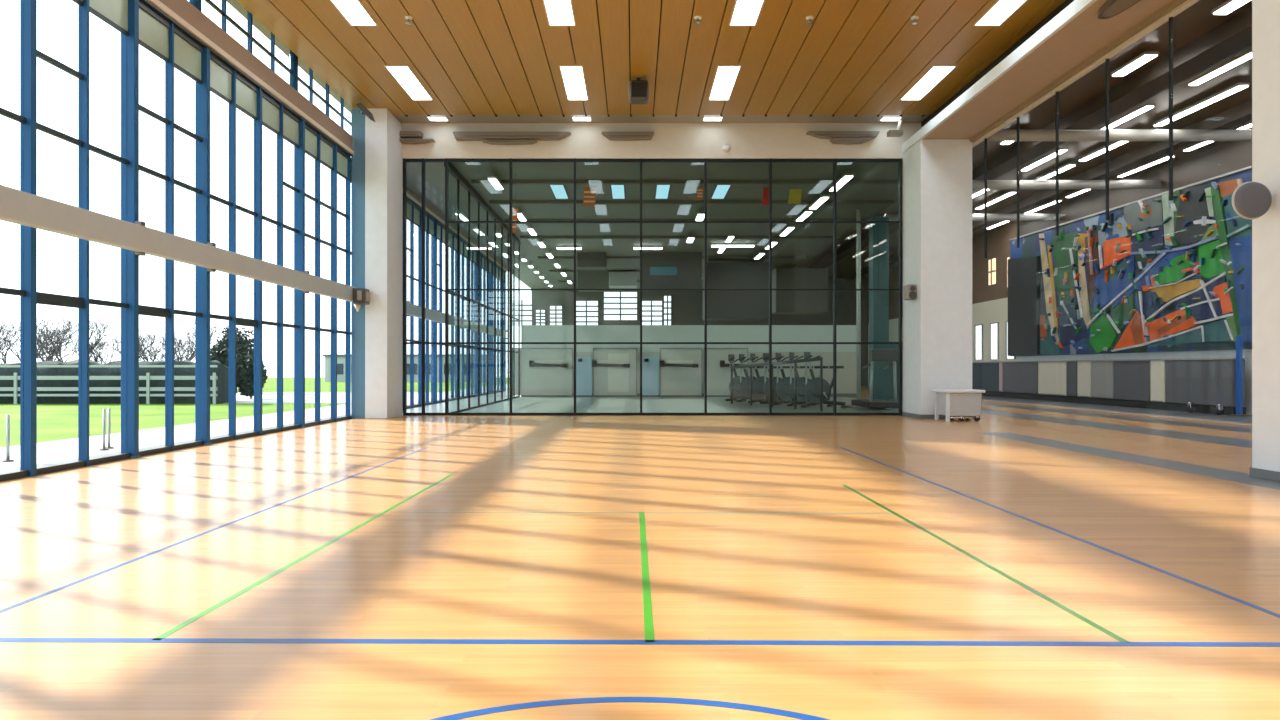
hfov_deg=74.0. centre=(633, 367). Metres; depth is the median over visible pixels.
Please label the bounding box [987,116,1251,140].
air duct
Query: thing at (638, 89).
grille
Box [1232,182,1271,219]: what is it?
round speaker
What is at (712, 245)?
diffuser
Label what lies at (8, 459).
bollard
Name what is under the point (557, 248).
diffuser
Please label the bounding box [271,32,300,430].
window
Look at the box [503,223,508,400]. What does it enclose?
steel column
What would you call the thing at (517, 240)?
steel column
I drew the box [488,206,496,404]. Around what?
window
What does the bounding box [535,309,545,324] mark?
window
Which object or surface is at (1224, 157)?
wall
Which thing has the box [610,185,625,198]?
light panel
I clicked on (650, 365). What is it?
door
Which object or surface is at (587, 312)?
window
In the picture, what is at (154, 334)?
bare tree
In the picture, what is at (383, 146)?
column
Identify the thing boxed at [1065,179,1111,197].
strip light
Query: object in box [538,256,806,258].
rib
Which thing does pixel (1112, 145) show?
strip light
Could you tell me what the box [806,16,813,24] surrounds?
sprinkler
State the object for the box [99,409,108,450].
bollard
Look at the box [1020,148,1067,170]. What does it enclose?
strip light
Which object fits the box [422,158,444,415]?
window
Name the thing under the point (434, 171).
ceiling
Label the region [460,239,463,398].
window
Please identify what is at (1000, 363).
storage unit
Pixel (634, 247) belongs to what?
light
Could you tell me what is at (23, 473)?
window
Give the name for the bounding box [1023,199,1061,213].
strip light
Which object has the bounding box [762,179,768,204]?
banner
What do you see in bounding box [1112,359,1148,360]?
countertop
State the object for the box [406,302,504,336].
beam
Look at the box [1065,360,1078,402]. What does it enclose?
storage unit
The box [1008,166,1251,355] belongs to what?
mural
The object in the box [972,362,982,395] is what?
storage unit
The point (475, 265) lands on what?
steel column
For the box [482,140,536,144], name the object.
air vent
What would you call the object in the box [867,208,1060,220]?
air duct
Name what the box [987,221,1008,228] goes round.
strip light
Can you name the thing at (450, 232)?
window
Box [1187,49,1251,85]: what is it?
strip light
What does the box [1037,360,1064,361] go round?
countertop
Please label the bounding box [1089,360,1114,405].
storage unit
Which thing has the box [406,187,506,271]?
beam
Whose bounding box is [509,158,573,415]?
window
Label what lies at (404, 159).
window
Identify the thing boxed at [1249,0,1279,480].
column
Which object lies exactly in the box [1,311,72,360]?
bare tree
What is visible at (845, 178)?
strip light
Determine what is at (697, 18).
sprinkler
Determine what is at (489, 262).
window
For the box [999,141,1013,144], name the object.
strip light
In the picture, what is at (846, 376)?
wall
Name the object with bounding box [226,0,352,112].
trim
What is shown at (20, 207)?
beam
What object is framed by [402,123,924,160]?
beam
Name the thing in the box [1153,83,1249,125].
strip light
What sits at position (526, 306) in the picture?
window
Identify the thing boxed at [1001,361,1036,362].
countertop
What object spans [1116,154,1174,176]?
strip light
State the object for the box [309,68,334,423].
window
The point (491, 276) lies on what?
steel column
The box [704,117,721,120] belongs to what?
diffuser
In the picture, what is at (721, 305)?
basketball backboard
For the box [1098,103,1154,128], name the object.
strip light
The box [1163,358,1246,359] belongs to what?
countertop
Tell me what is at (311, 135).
window
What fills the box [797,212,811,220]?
diffuser
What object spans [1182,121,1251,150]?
strip light
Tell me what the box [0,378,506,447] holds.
ground
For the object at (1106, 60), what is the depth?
13.38 m
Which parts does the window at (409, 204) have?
spandrel panel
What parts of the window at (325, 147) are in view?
spandrel panel, sill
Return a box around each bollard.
[2,415,13,461]
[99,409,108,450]
[106,408,113,448]
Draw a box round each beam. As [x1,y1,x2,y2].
[0,185,355,301]
[140,0,353,156]
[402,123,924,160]
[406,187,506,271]
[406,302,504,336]
[806,6,1251,267]
[845,99,1251,280]
[902,0,1198,152]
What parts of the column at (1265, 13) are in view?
skirting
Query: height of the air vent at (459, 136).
0.161 m
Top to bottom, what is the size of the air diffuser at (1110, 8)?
0.086 m
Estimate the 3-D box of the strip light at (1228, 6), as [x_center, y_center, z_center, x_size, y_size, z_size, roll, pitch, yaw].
[8.890,-5.436,12.383,0.241,0.152,1.054,0,0,0]
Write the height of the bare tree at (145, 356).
3.278 m
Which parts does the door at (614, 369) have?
plate, panel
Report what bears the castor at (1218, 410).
on the floor
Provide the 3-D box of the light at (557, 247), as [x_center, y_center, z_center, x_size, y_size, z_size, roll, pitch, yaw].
[-2.574,-4.778,33.750,1.014,0.121,0.241,0,0,0]
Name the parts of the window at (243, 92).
spandrel panel, sill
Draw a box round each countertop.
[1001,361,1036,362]
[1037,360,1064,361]
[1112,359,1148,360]
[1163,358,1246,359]
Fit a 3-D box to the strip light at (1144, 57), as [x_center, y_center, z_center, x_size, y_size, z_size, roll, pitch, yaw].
[8.890,-5.436,15.113,0.241,0.152,1.054,0,0,0]
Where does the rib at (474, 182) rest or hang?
attached to the ceiling at (434, 171)
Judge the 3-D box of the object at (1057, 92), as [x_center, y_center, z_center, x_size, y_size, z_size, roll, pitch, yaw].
[7.461,-1.892,15.726,0.038,5.982,1.518,0,0,0]
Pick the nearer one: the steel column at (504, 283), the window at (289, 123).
the window at (289, 123)
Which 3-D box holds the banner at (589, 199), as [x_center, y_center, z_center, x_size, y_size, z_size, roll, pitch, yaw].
[-1.124,-4.493,21.724,0.381,0.705,0.030,0,0,0]
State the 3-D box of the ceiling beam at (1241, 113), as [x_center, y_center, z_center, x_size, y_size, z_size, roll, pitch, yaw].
[12.795,-5.363,23.495,0.318,0.286,54.610,0,0,0]
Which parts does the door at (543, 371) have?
plate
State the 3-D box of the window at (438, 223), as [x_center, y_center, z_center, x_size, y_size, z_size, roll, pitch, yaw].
[-6.213,-2.394,26.684,0.172,6.985,0.810,0,0,0]
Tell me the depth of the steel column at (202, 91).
12.11 m
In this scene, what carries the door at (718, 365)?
attached to the wall at (846, 376)
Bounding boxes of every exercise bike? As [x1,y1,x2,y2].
[725,354,764,401]
[736,354,776,402]
[748,354,789,403]
[760,353,805,404]
[773,353,819,405]
[787,352,832,406]
[801,352,851,408]
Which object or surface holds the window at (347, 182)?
on the floor
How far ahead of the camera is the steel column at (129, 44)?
10.35 m
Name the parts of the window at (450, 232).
spandrel panel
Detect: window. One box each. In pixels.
[0,107,27,481]
[20,0,85,476]
[78,0,130,465]
[139,0,170,455]
[165,23,203,450]
[205,0,233,443]
[222,0,258,439]
[247,10,281,434]
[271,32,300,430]
[298,77,318,426]
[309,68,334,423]
[326,83,348,421]
[341,97,351,418]
[403,158,421,415]
[407,199,412,408]
[410,203,420,407]
[418,209,427,405]
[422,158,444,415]
[426,215,434,404]
[437,222,441,402]
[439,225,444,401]
[444,162,460,412]
[445,158,508,415]
[449,231,452,400]
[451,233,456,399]
[460,174,470,411]
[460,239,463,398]
[462,241,467,397]
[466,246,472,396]
[470,186,480,408]
[471,248,476,396]
[480,197,488,406]
[480,254,484,394]
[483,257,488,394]
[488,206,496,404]
[488,260,491,393]
[496,215,503,402]
[496,266,498,392]
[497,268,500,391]
[500,271,504,390]
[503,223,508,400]
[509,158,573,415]
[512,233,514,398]
[512,299,532,325]
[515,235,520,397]
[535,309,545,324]
[549,305,562,324]
[574,158,639,415]
[576,300,598,324]
[603,291,637,320]
[640,158,704,415]
[642,300,662,324]
[663,295,671,324]
[704,158,768,415]
[769,158,833,415]
[833,158,901,415]
[975,324,982,359]
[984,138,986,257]
[988,258,995,284]
[990,322,998,359]
[1006,257,1009,286]
[1006,321,1015,358]
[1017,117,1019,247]
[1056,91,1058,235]
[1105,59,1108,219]
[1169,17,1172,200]
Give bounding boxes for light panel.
[549,185,568,198]
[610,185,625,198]
[654,185,670,198]
[710,185,730,198]
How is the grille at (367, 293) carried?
attached to the wall speaker at (361, 296)
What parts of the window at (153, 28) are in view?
spandrel panel, sill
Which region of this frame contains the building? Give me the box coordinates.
[323,354,482,381]
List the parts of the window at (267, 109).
spandrel panel, sill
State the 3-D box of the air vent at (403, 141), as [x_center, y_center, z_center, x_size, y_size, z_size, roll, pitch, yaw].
[-5.085,-5.194,19.498,1.012,0.080,0.236,0,0,0]
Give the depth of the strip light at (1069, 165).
23.29 m
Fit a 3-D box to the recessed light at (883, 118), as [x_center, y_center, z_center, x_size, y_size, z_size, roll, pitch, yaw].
[5.791,-5.631,19.180,0.444,0.029,0.337,0,0,0]
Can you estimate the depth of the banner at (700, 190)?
21.72 m
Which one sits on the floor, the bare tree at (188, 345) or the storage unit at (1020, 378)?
the storage unit at (1020, 378)
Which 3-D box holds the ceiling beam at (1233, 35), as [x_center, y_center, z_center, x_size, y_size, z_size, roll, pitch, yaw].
[9.684,-5.363,23.495,0.572,0.286,54.610,0,0,0]
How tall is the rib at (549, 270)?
0.095 m
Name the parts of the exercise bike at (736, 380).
frame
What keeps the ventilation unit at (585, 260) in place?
hanging from the ceiling at (434, 171)
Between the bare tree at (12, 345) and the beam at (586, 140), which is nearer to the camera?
the beam at (586, 140)
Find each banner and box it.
[512,174,518,232]
[583,179,597,205]
[696,187,703,199]
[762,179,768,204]
[788,179,802,203]
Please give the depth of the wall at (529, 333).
32.39 m
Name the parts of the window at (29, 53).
sill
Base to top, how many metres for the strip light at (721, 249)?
0.248 m
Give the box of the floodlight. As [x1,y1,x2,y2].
[356,102,375,122]
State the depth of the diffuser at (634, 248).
33.75 m
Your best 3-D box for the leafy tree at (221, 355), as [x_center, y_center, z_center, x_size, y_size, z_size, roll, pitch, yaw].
[-14.149,0.156,29.379,1.365,2.013,1.554,0,0,-23]
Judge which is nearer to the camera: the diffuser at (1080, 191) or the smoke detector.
the smoke detector
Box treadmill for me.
[851,349,897,407]
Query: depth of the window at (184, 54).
11.29 m
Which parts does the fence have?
post, rail, rail, rail, rail, post, post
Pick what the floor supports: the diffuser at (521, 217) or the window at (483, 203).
the window at (483, 203)
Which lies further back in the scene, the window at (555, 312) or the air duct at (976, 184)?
the window at (555, 312)
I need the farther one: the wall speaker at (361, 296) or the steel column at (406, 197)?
the steel column at (406, 197)
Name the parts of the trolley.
leg, leg, rail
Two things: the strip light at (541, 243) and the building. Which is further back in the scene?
the building
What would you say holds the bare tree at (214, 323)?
on the ground at (55, 422)
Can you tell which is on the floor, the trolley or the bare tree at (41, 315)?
the trolley
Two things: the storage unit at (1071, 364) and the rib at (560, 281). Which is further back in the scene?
the rib at (560, 281)
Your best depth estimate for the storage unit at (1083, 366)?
26.12 m
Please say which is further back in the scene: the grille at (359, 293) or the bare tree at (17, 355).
the bare tree at (17, 355)
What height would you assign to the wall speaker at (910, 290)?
0.330 m
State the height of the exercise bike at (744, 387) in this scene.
1.527 m
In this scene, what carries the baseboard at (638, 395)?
attached to the wall at (846, 376)
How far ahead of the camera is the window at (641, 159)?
19.65 m
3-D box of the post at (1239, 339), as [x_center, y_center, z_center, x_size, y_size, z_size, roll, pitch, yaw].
[13.938,0.178,19.488,0.318,1.842,0.305,0,0,0]
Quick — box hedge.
[0,359,227,403]
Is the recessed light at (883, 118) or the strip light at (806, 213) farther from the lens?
the strip light at (806, 213)
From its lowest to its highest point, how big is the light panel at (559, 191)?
0.056 m
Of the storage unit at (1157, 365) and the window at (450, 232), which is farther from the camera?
the window at (450, 232)
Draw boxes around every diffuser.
[428,117,447,120]
[489,178,502,189]
[518,214,525,220]
[557,248,580,249]
[634,248,661,249]
[696,214,703,220]
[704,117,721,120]
[712,245,753,246]
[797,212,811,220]
[881,117,900,120]
[1066,189,1090,197]
[1098,0,1140,18]
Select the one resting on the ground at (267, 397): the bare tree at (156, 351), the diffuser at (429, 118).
the bare tree at (156, 351)
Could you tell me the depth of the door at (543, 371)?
32.32 m
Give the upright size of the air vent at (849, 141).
0.104 m
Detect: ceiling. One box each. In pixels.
[237,0,1064,122]
[406,161,902,288]
[793,0,1251,277]
[921,0,1073,126]
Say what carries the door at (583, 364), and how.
attached to the wall at (846, 376)
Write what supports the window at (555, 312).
in the wall at (687, 306)
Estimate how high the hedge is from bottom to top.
1.447 m
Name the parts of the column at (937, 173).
skirting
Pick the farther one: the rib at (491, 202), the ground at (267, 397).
the ground at (267, 397)
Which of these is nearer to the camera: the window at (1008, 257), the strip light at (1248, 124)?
the strip light at (1248, 124)
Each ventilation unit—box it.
[577,252,606,269]
[577,269,608,288]
[609,270,636,287]
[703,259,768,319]
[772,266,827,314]
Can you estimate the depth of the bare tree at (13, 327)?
36.73 m
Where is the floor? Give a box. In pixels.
[0,386,1279,719]
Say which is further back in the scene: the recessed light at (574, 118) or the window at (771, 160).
the window at (771, 160)
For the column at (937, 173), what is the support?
on the floor
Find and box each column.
[121,0,144,457]
[189,0,215,444]
[289,49,308,427]
[365,108,402,418]
[406,197,409,408]
[431,220,439,403]
[455,251,462,397]
[474,251,480,395]
[489,262,493,392]
[503,271,506,390]
[869,217,888,400]
[902,139,972,418]
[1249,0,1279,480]
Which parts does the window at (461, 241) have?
spandrel panel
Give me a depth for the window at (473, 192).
23.89 m
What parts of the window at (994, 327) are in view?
pane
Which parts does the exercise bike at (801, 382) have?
frame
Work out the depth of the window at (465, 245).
30.61 m
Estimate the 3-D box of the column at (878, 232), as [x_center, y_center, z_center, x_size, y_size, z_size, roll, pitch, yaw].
[7.938,-1.870,27.559,0.508,5.937,0.508,0,0,0]
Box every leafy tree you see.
[210,343,244,388]
[212,327,263,392]
[237,354,267,398]
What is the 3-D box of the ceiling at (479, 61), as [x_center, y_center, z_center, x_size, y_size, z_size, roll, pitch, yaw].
[0.232,-5.721,7.398,12.783,0.203,24.956,0,0,0]
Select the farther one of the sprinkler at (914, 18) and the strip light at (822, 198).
the strip light at (822, 198)
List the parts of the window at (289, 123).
spandrel panel, sill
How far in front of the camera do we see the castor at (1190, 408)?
20.86 m
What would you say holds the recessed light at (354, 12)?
in the ceiling at (479, 61)
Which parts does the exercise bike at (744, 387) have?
frame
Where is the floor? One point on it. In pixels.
(402, 567)
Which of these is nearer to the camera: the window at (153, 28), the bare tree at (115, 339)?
the window at (153, 28)
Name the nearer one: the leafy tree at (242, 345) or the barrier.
the barrier
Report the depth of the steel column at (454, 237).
28.85 m
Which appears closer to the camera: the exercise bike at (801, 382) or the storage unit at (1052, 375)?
the exercise bike at (801, 382)
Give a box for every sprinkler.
[405,14,412,24]
[694,16,701,24]
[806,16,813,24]
[911,15,918,24]
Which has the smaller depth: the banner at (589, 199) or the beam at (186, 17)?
the beam at (186, 17)
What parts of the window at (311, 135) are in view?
spandrel panel, sill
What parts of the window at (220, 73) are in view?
spandrel panel, sill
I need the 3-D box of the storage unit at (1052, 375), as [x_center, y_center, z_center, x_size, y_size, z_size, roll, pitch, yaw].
[13.976,0.429,28.131,0.394,1.340,1.905,0,0,0]
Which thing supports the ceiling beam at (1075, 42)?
on the column at (937, 173)
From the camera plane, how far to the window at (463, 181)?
22.49 m
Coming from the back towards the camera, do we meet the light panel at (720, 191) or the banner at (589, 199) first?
the light panel at (720, 191)
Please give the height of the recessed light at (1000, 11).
0.029 m
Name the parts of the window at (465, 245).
spandrel panel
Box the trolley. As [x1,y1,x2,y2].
[931,389,984,421]
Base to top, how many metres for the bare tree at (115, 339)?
2.523 m
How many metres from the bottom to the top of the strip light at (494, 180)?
0.248 m
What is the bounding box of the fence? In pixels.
[0,365,217,403]
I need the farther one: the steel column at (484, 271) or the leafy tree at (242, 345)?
the leafy tree at (242, 345)
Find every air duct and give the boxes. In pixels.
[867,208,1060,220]
[972,166,1160,188]
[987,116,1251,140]
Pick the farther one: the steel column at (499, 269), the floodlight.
the steel column at (499, 269)
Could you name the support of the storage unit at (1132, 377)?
on the floor
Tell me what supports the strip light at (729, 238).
hanging from the ceiling at (434, 171)
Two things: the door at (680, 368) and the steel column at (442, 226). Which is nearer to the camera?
the steel column at (442, 226)
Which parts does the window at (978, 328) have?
pane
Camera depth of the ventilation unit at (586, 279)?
38.10 m
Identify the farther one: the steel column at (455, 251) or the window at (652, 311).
the window at (652, 311)
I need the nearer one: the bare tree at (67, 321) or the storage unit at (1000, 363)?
the storage unit at (1000, 363)
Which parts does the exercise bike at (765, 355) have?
frame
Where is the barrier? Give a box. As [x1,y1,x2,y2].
[730,357,822,410]
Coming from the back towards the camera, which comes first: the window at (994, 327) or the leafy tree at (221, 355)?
the window at (994, 327)
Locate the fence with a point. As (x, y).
(15, 377)
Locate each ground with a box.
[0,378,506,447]
[0,384,506,470]
[236,392,438,402]
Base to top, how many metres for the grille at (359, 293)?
0.203 m
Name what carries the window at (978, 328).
in the wall at (1224, 157)
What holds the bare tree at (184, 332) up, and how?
on the ground at (55, 422)
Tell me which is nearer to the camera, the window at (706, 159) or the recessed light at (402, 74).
the recessed light at (402, 74)
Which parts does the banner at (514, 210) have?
cord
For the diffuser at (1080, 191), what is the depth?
26.11 m
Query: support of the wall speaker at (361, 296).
attached to the beam at (20, 207)
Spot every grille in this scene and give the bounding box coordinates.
[357,291,361,299]
[365,291,369,301]
[631,82,646,96]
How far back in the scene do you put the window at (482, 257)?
34.12 m
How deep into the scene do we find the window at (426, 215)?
24.45 m
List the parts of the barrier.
post, post, post, rail, post, post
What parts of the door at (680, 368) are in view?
plate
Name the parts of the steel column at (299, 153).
post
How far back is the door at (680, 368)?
32.32 m
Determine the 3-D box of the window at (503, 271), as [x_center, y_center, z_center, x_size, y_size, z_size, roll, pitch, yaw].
[-6.217,-2.394,39.829,0.203,6.985,0.854,0,0,0]
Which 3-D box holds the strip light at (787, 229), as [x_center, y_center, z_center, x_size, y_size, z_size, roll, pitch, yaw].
[5.175,-4.721,28.765,0.229,0.248,1.689,0,0,0]
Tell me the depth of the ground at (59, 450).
13.67 m
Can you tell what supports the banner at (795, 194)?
hanging from the ceiling at (434, 171)
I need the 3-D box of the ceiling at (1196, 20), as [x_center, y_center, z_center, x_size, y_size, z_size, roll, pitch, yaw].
[12.033,-5.601,23.495,8.954,0.190,57.150,0,0,0]
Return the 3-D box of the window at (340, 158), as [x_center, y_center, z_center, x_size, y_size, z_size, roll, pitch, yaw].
[-6.210,-2.394,17.848,0.216,6.985,0.892,0,0,0]
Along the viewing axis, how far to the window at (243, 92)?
13.02 m
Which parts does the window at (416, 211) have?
spandrel panel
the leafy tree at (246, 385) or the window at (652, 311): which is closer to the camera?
the leafy tree at (246, 385)
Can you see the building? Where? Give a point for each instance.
(340, 357)
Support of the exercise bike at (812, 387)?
on the floor
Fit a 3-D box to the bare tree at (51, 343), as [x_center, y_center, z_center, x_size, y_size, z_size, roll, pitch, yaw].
[-21.069,-0.189,30.841,2.343,2.709,1.923,0,0,16]
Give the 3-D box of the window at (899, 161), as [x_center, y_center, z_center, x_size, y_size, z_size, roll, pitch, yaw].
[5.404,-1.870,19.679,1.562,5.937,0.114,0,0,0]
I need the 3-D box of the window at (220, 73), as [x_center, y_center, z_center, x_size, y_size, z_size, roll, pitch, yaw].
[-6.213,-2.394,12.613,0.172,6.985,0.810,0,0,0]
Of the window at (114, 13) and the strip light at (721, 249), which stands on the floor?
the window at (114, 13)
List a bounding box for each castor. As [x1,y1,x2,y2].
[1186,402,1194,412]
[1214,404,1223,414]
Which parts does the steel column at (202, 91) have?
post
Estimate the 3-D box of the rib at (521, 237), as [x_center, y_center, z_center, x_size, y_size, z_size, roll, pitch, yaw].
[1.661,-4.791,31.210,11.665,0.095,0.190,0,0,0]
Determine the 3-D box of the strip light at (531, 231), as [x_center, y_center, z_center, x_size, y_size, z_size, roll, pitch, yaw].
[-3.461,-4.721,28.861,0.216,0.248,1.245,0,0,0]
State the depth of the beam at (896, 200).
30.35 m
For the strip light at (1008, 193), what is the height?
0.152 m
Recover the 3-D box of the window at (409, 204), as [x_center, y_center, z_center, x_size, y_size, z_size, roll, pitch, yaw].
[-6.213,-2.394,23.166,0.172,6.985,0.810,0,0,0]
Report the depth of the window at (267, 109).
13.89 m
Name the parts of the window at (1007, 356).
pane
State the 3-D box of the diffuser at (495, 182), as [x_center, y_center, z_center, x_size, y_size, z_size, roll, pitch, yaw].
[-3.461,-4.607,21.304,0.165,0.019,1.206,0,0,0]
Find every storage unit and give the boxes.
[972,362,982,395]
[980,362,999,396]
[998,362,1003,396]
[1001,361,1043,399]
[1037,360,1067,401]
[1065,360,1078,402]
[1076,360,1092,403]
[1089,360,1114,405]
[1112,359,1151,408]
[1149,359,1166,409]
[1163,358,1246,414]
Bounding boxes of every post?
[856,209,860,399]
[1230,336,1251,415]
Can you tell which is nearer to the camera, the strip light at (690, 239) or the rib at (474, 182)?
the rib at (474, 182)
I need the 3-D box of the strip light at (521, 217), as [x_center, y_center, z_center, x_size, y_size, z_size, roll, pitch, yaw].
[-3.461,-4.721,26.003,0.216,0.248,1.245,0,0,0]
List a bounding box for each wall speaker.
[353,288,369,311]
[903,284,916,299]
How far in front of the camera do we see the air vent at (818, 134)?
19.39 m
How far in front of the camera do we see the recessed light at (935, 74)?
16.72 m
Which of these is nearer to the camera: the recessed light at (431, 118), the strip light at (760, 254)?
the recessed light at (431, 118)
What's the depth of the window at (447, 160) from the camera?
19.65 m
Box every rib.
[472,180,902,184]
[489,200,893,204]
[506,219,864,220]
[520,236,838,238]
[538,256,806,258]
[549,270,772,271]
[559,280,702,282]
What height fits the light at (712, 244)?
0.121 m
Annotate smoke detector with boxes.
[722,144,729,151]
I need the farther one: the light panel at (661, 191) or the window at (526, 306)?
the window at (526, 306)
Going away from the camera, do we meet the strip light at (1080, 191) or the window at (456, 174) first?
the window at (456, 174)
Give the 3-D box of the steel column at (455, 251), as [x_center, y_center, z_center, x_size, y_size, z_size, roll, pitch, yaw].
[-6.161,-2.394,29.747,0.321,6.985,0.235,0,0,0]
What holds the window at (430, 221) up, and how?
on the floor
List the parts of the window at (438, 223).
spandrel panel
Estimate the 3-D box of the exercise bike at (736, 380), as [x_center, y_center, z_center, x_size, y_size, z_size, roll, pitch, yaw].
[3.635,0.316,27.570,1.225,1.527,0.644,0,0,35]
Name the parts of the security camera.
arm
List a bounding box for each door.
[512,348,572,396]
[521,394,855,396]
[576,357,591,394]
[592,348,636,396]
[642,357,658,394]
[660,348,701,396]
[707,348,747,394]
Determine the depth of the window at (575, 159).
19.65 m
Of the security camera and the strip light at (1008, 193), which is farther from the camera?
the strip light at (1008, 193)
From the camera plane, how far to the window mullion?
18.45 m
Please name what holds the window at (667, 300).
in the wall at (687, 306)
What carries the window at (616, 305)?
in the wall at (687, 306)
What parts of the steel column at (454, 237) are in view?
spandrel panel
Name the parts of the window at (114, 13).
spandrel panel, sill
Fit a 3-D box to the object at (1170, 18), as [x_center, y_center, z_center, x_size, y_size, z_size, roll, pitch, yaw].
[7.461,-1.892,12.582,0.038,5.982,1.581,0,0,0]
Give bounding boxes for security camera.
[887,118,903,136]
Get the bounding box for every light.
[330,0,377,25]
[384,65,433,99]
[426,116,448,120]
[487,175,503,189]
[518,210,526,220]
[527,228,536,234]
[537,239,545,247]
[543,0,575,25]
[545,250,553,257]
[556,246,581,249]
[559,65,588,99]
[572,116,591,120]
[633,246,662,249]
[686,234,694,242]
[695,210,703,220]
[702,116,722,120]
[708,65,740,99]
[711,243,754,246]
[717,247,725,252]
[725,233,734,241]
[729,0,764,25]
[754,251,764,258]
[765,241,777,248]
[779,226,794,235]
[794,210,812,220]
[808,195,829,208]
[829,174,853,190]
[879,116,902,120]
[899,65,956,99]
[972,189,989,197]
[973,0,1026,25]
[975,191,1016,208]
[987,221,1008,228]
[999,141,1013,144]
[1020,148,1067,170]
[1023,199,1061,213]
[1034,163,1075,179]
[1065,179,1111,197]
[1078,141,1127,160]
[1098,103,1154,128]
[1111,52,1158,75]
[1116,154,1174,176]
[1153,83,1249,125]
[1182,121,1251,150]
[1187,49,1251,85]
[1211,0,1249,14]
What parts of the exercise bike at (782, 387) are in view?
frame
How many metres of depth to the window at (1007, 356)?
32.62 m
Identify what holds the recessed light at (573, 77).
in the ceiling at (479, 61)
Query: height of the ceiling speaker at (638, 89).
0.470 m
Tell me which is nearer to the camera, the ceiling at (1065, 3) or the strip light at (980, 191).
the ceiling at (1065, 3)
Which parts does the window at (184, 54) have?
spandrel panel, sill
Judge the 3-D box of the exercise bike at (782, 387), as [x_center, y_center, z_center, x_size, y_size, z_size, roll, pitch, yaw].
[4.701,0.316,24.648,1.225,1.527,0.644,0,0,31]
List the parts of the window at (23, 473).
sill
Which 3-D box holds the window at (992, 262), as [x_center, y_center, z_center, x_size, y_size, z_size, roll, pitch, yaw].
[14.319,-3.854,34.036,0.064,1.016,0.635,0,0,0]
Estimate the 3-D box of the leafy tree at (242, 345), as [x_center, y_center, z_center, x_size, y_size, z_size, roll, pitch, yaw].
[-17.863,-0.444,38.210,2.249,3.222,2.085,0,0,-12]
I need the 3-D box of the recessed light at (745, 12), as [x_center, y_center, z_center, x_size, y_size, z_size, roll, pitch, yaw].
[1.778,-5.631,12.954,0.444,0.029,2.019,0,0,0]
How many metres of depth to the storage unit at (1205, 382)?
20.65 m
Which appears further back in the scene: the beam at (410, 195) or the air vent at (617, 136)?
the beam at (410, 195)
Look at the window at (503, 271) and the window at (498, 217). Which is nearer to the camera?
the window at (498, 217)
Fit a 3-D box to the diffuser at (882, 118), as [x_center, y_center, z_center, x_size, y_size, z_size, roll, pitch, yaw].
[5.791,-5.631,19.180,0.394,0.016,0.286,0,0,0]
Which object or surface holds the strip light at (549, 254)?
hanging from the ceiling at (434, 171)
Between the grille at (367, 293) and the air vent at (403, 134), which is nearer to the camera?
the grille at (367, 293)
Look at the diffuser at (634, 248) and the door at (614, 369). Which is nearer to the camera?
the door at (614, 369)
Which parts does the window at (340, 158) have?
spandrel panel, sill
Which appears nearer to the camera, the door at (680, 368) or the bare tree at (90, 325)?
the door at (680, 368)
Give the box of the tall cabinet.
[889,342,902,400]
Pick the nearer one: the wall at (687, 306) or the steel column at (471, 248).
the steel column at (471, 248)
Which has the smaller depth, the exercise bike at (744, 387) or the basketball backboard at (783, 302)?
the exercise bike at (744, 387)
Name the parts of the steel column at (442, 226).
spandrel panel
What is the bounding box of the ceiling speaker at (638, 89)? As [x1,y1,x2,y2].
[629,78,648,103]
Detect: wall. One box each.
[521,325,855,351]
[531,278,867,385]
[573,352,855,393]
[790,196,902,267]
[868,141,1251,414]
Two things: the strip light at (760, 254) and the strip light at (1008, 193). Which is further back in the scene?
the strip light at (760, 254)
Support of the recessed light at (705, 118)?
in the ceiling at (479, 61)
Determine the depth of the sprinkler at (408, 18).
13.63 m
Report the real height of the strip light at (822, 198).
0.248 m
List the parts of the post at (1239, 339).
plate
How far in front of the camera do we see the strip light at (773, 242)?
31.64 m
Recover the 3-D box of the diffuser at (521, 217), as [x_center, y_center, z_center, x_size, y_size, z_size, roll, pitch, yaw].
[-3.461,-4.607,26.003,0.165,0.019,1.206,0,0,0]
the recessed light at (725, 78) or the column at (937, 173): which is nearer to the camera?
the recessed light at (725, 78)
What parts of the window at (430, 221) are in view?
spandrel panel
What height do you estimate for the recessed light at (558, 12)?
0.029 m
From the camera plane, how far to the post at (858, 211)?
25.68 m
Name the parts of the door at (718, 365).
frame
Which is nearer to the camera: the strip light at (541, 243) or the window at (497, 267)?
the strip light at (541, 243)
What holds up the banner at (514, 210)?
hanging from the ceiling at (434, 171)
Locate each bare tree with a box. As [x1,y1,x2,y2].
[0,319,19,351]
[0,323,19,363]
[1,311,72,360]
[1,323,70,359]
[14,326,77,360]
[37,315,77,361]
[64,313,120,353]
[89,332,118,363]
[90,337,145,363]
[101,329,160,360]
[139,330,164,360]
[143,341,183,360]
[157,328,210,360]
[162,336,194,360]
[180,319,226,346]
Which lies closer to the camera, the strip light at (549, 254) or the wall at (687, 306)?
the strip light at (549, 254)
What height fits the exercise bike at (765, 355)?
1.527 m
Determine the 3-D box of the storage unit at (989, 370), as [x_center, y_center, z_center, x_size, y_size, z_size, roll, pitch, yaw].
[13.976,0.429,33.020,0.394,1.340,1.651,0,0,0]
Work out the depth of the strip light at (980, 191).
26.11 m
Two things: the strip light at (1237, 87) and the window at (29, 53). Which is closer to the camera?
the window at (29, 53)
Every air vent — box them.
[399,131,422,138]
[400,139,434,144]
[453,132,570,140]
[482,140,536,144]
[602,132,653,140]
[806,131,879,138]
[830,138,872,144]

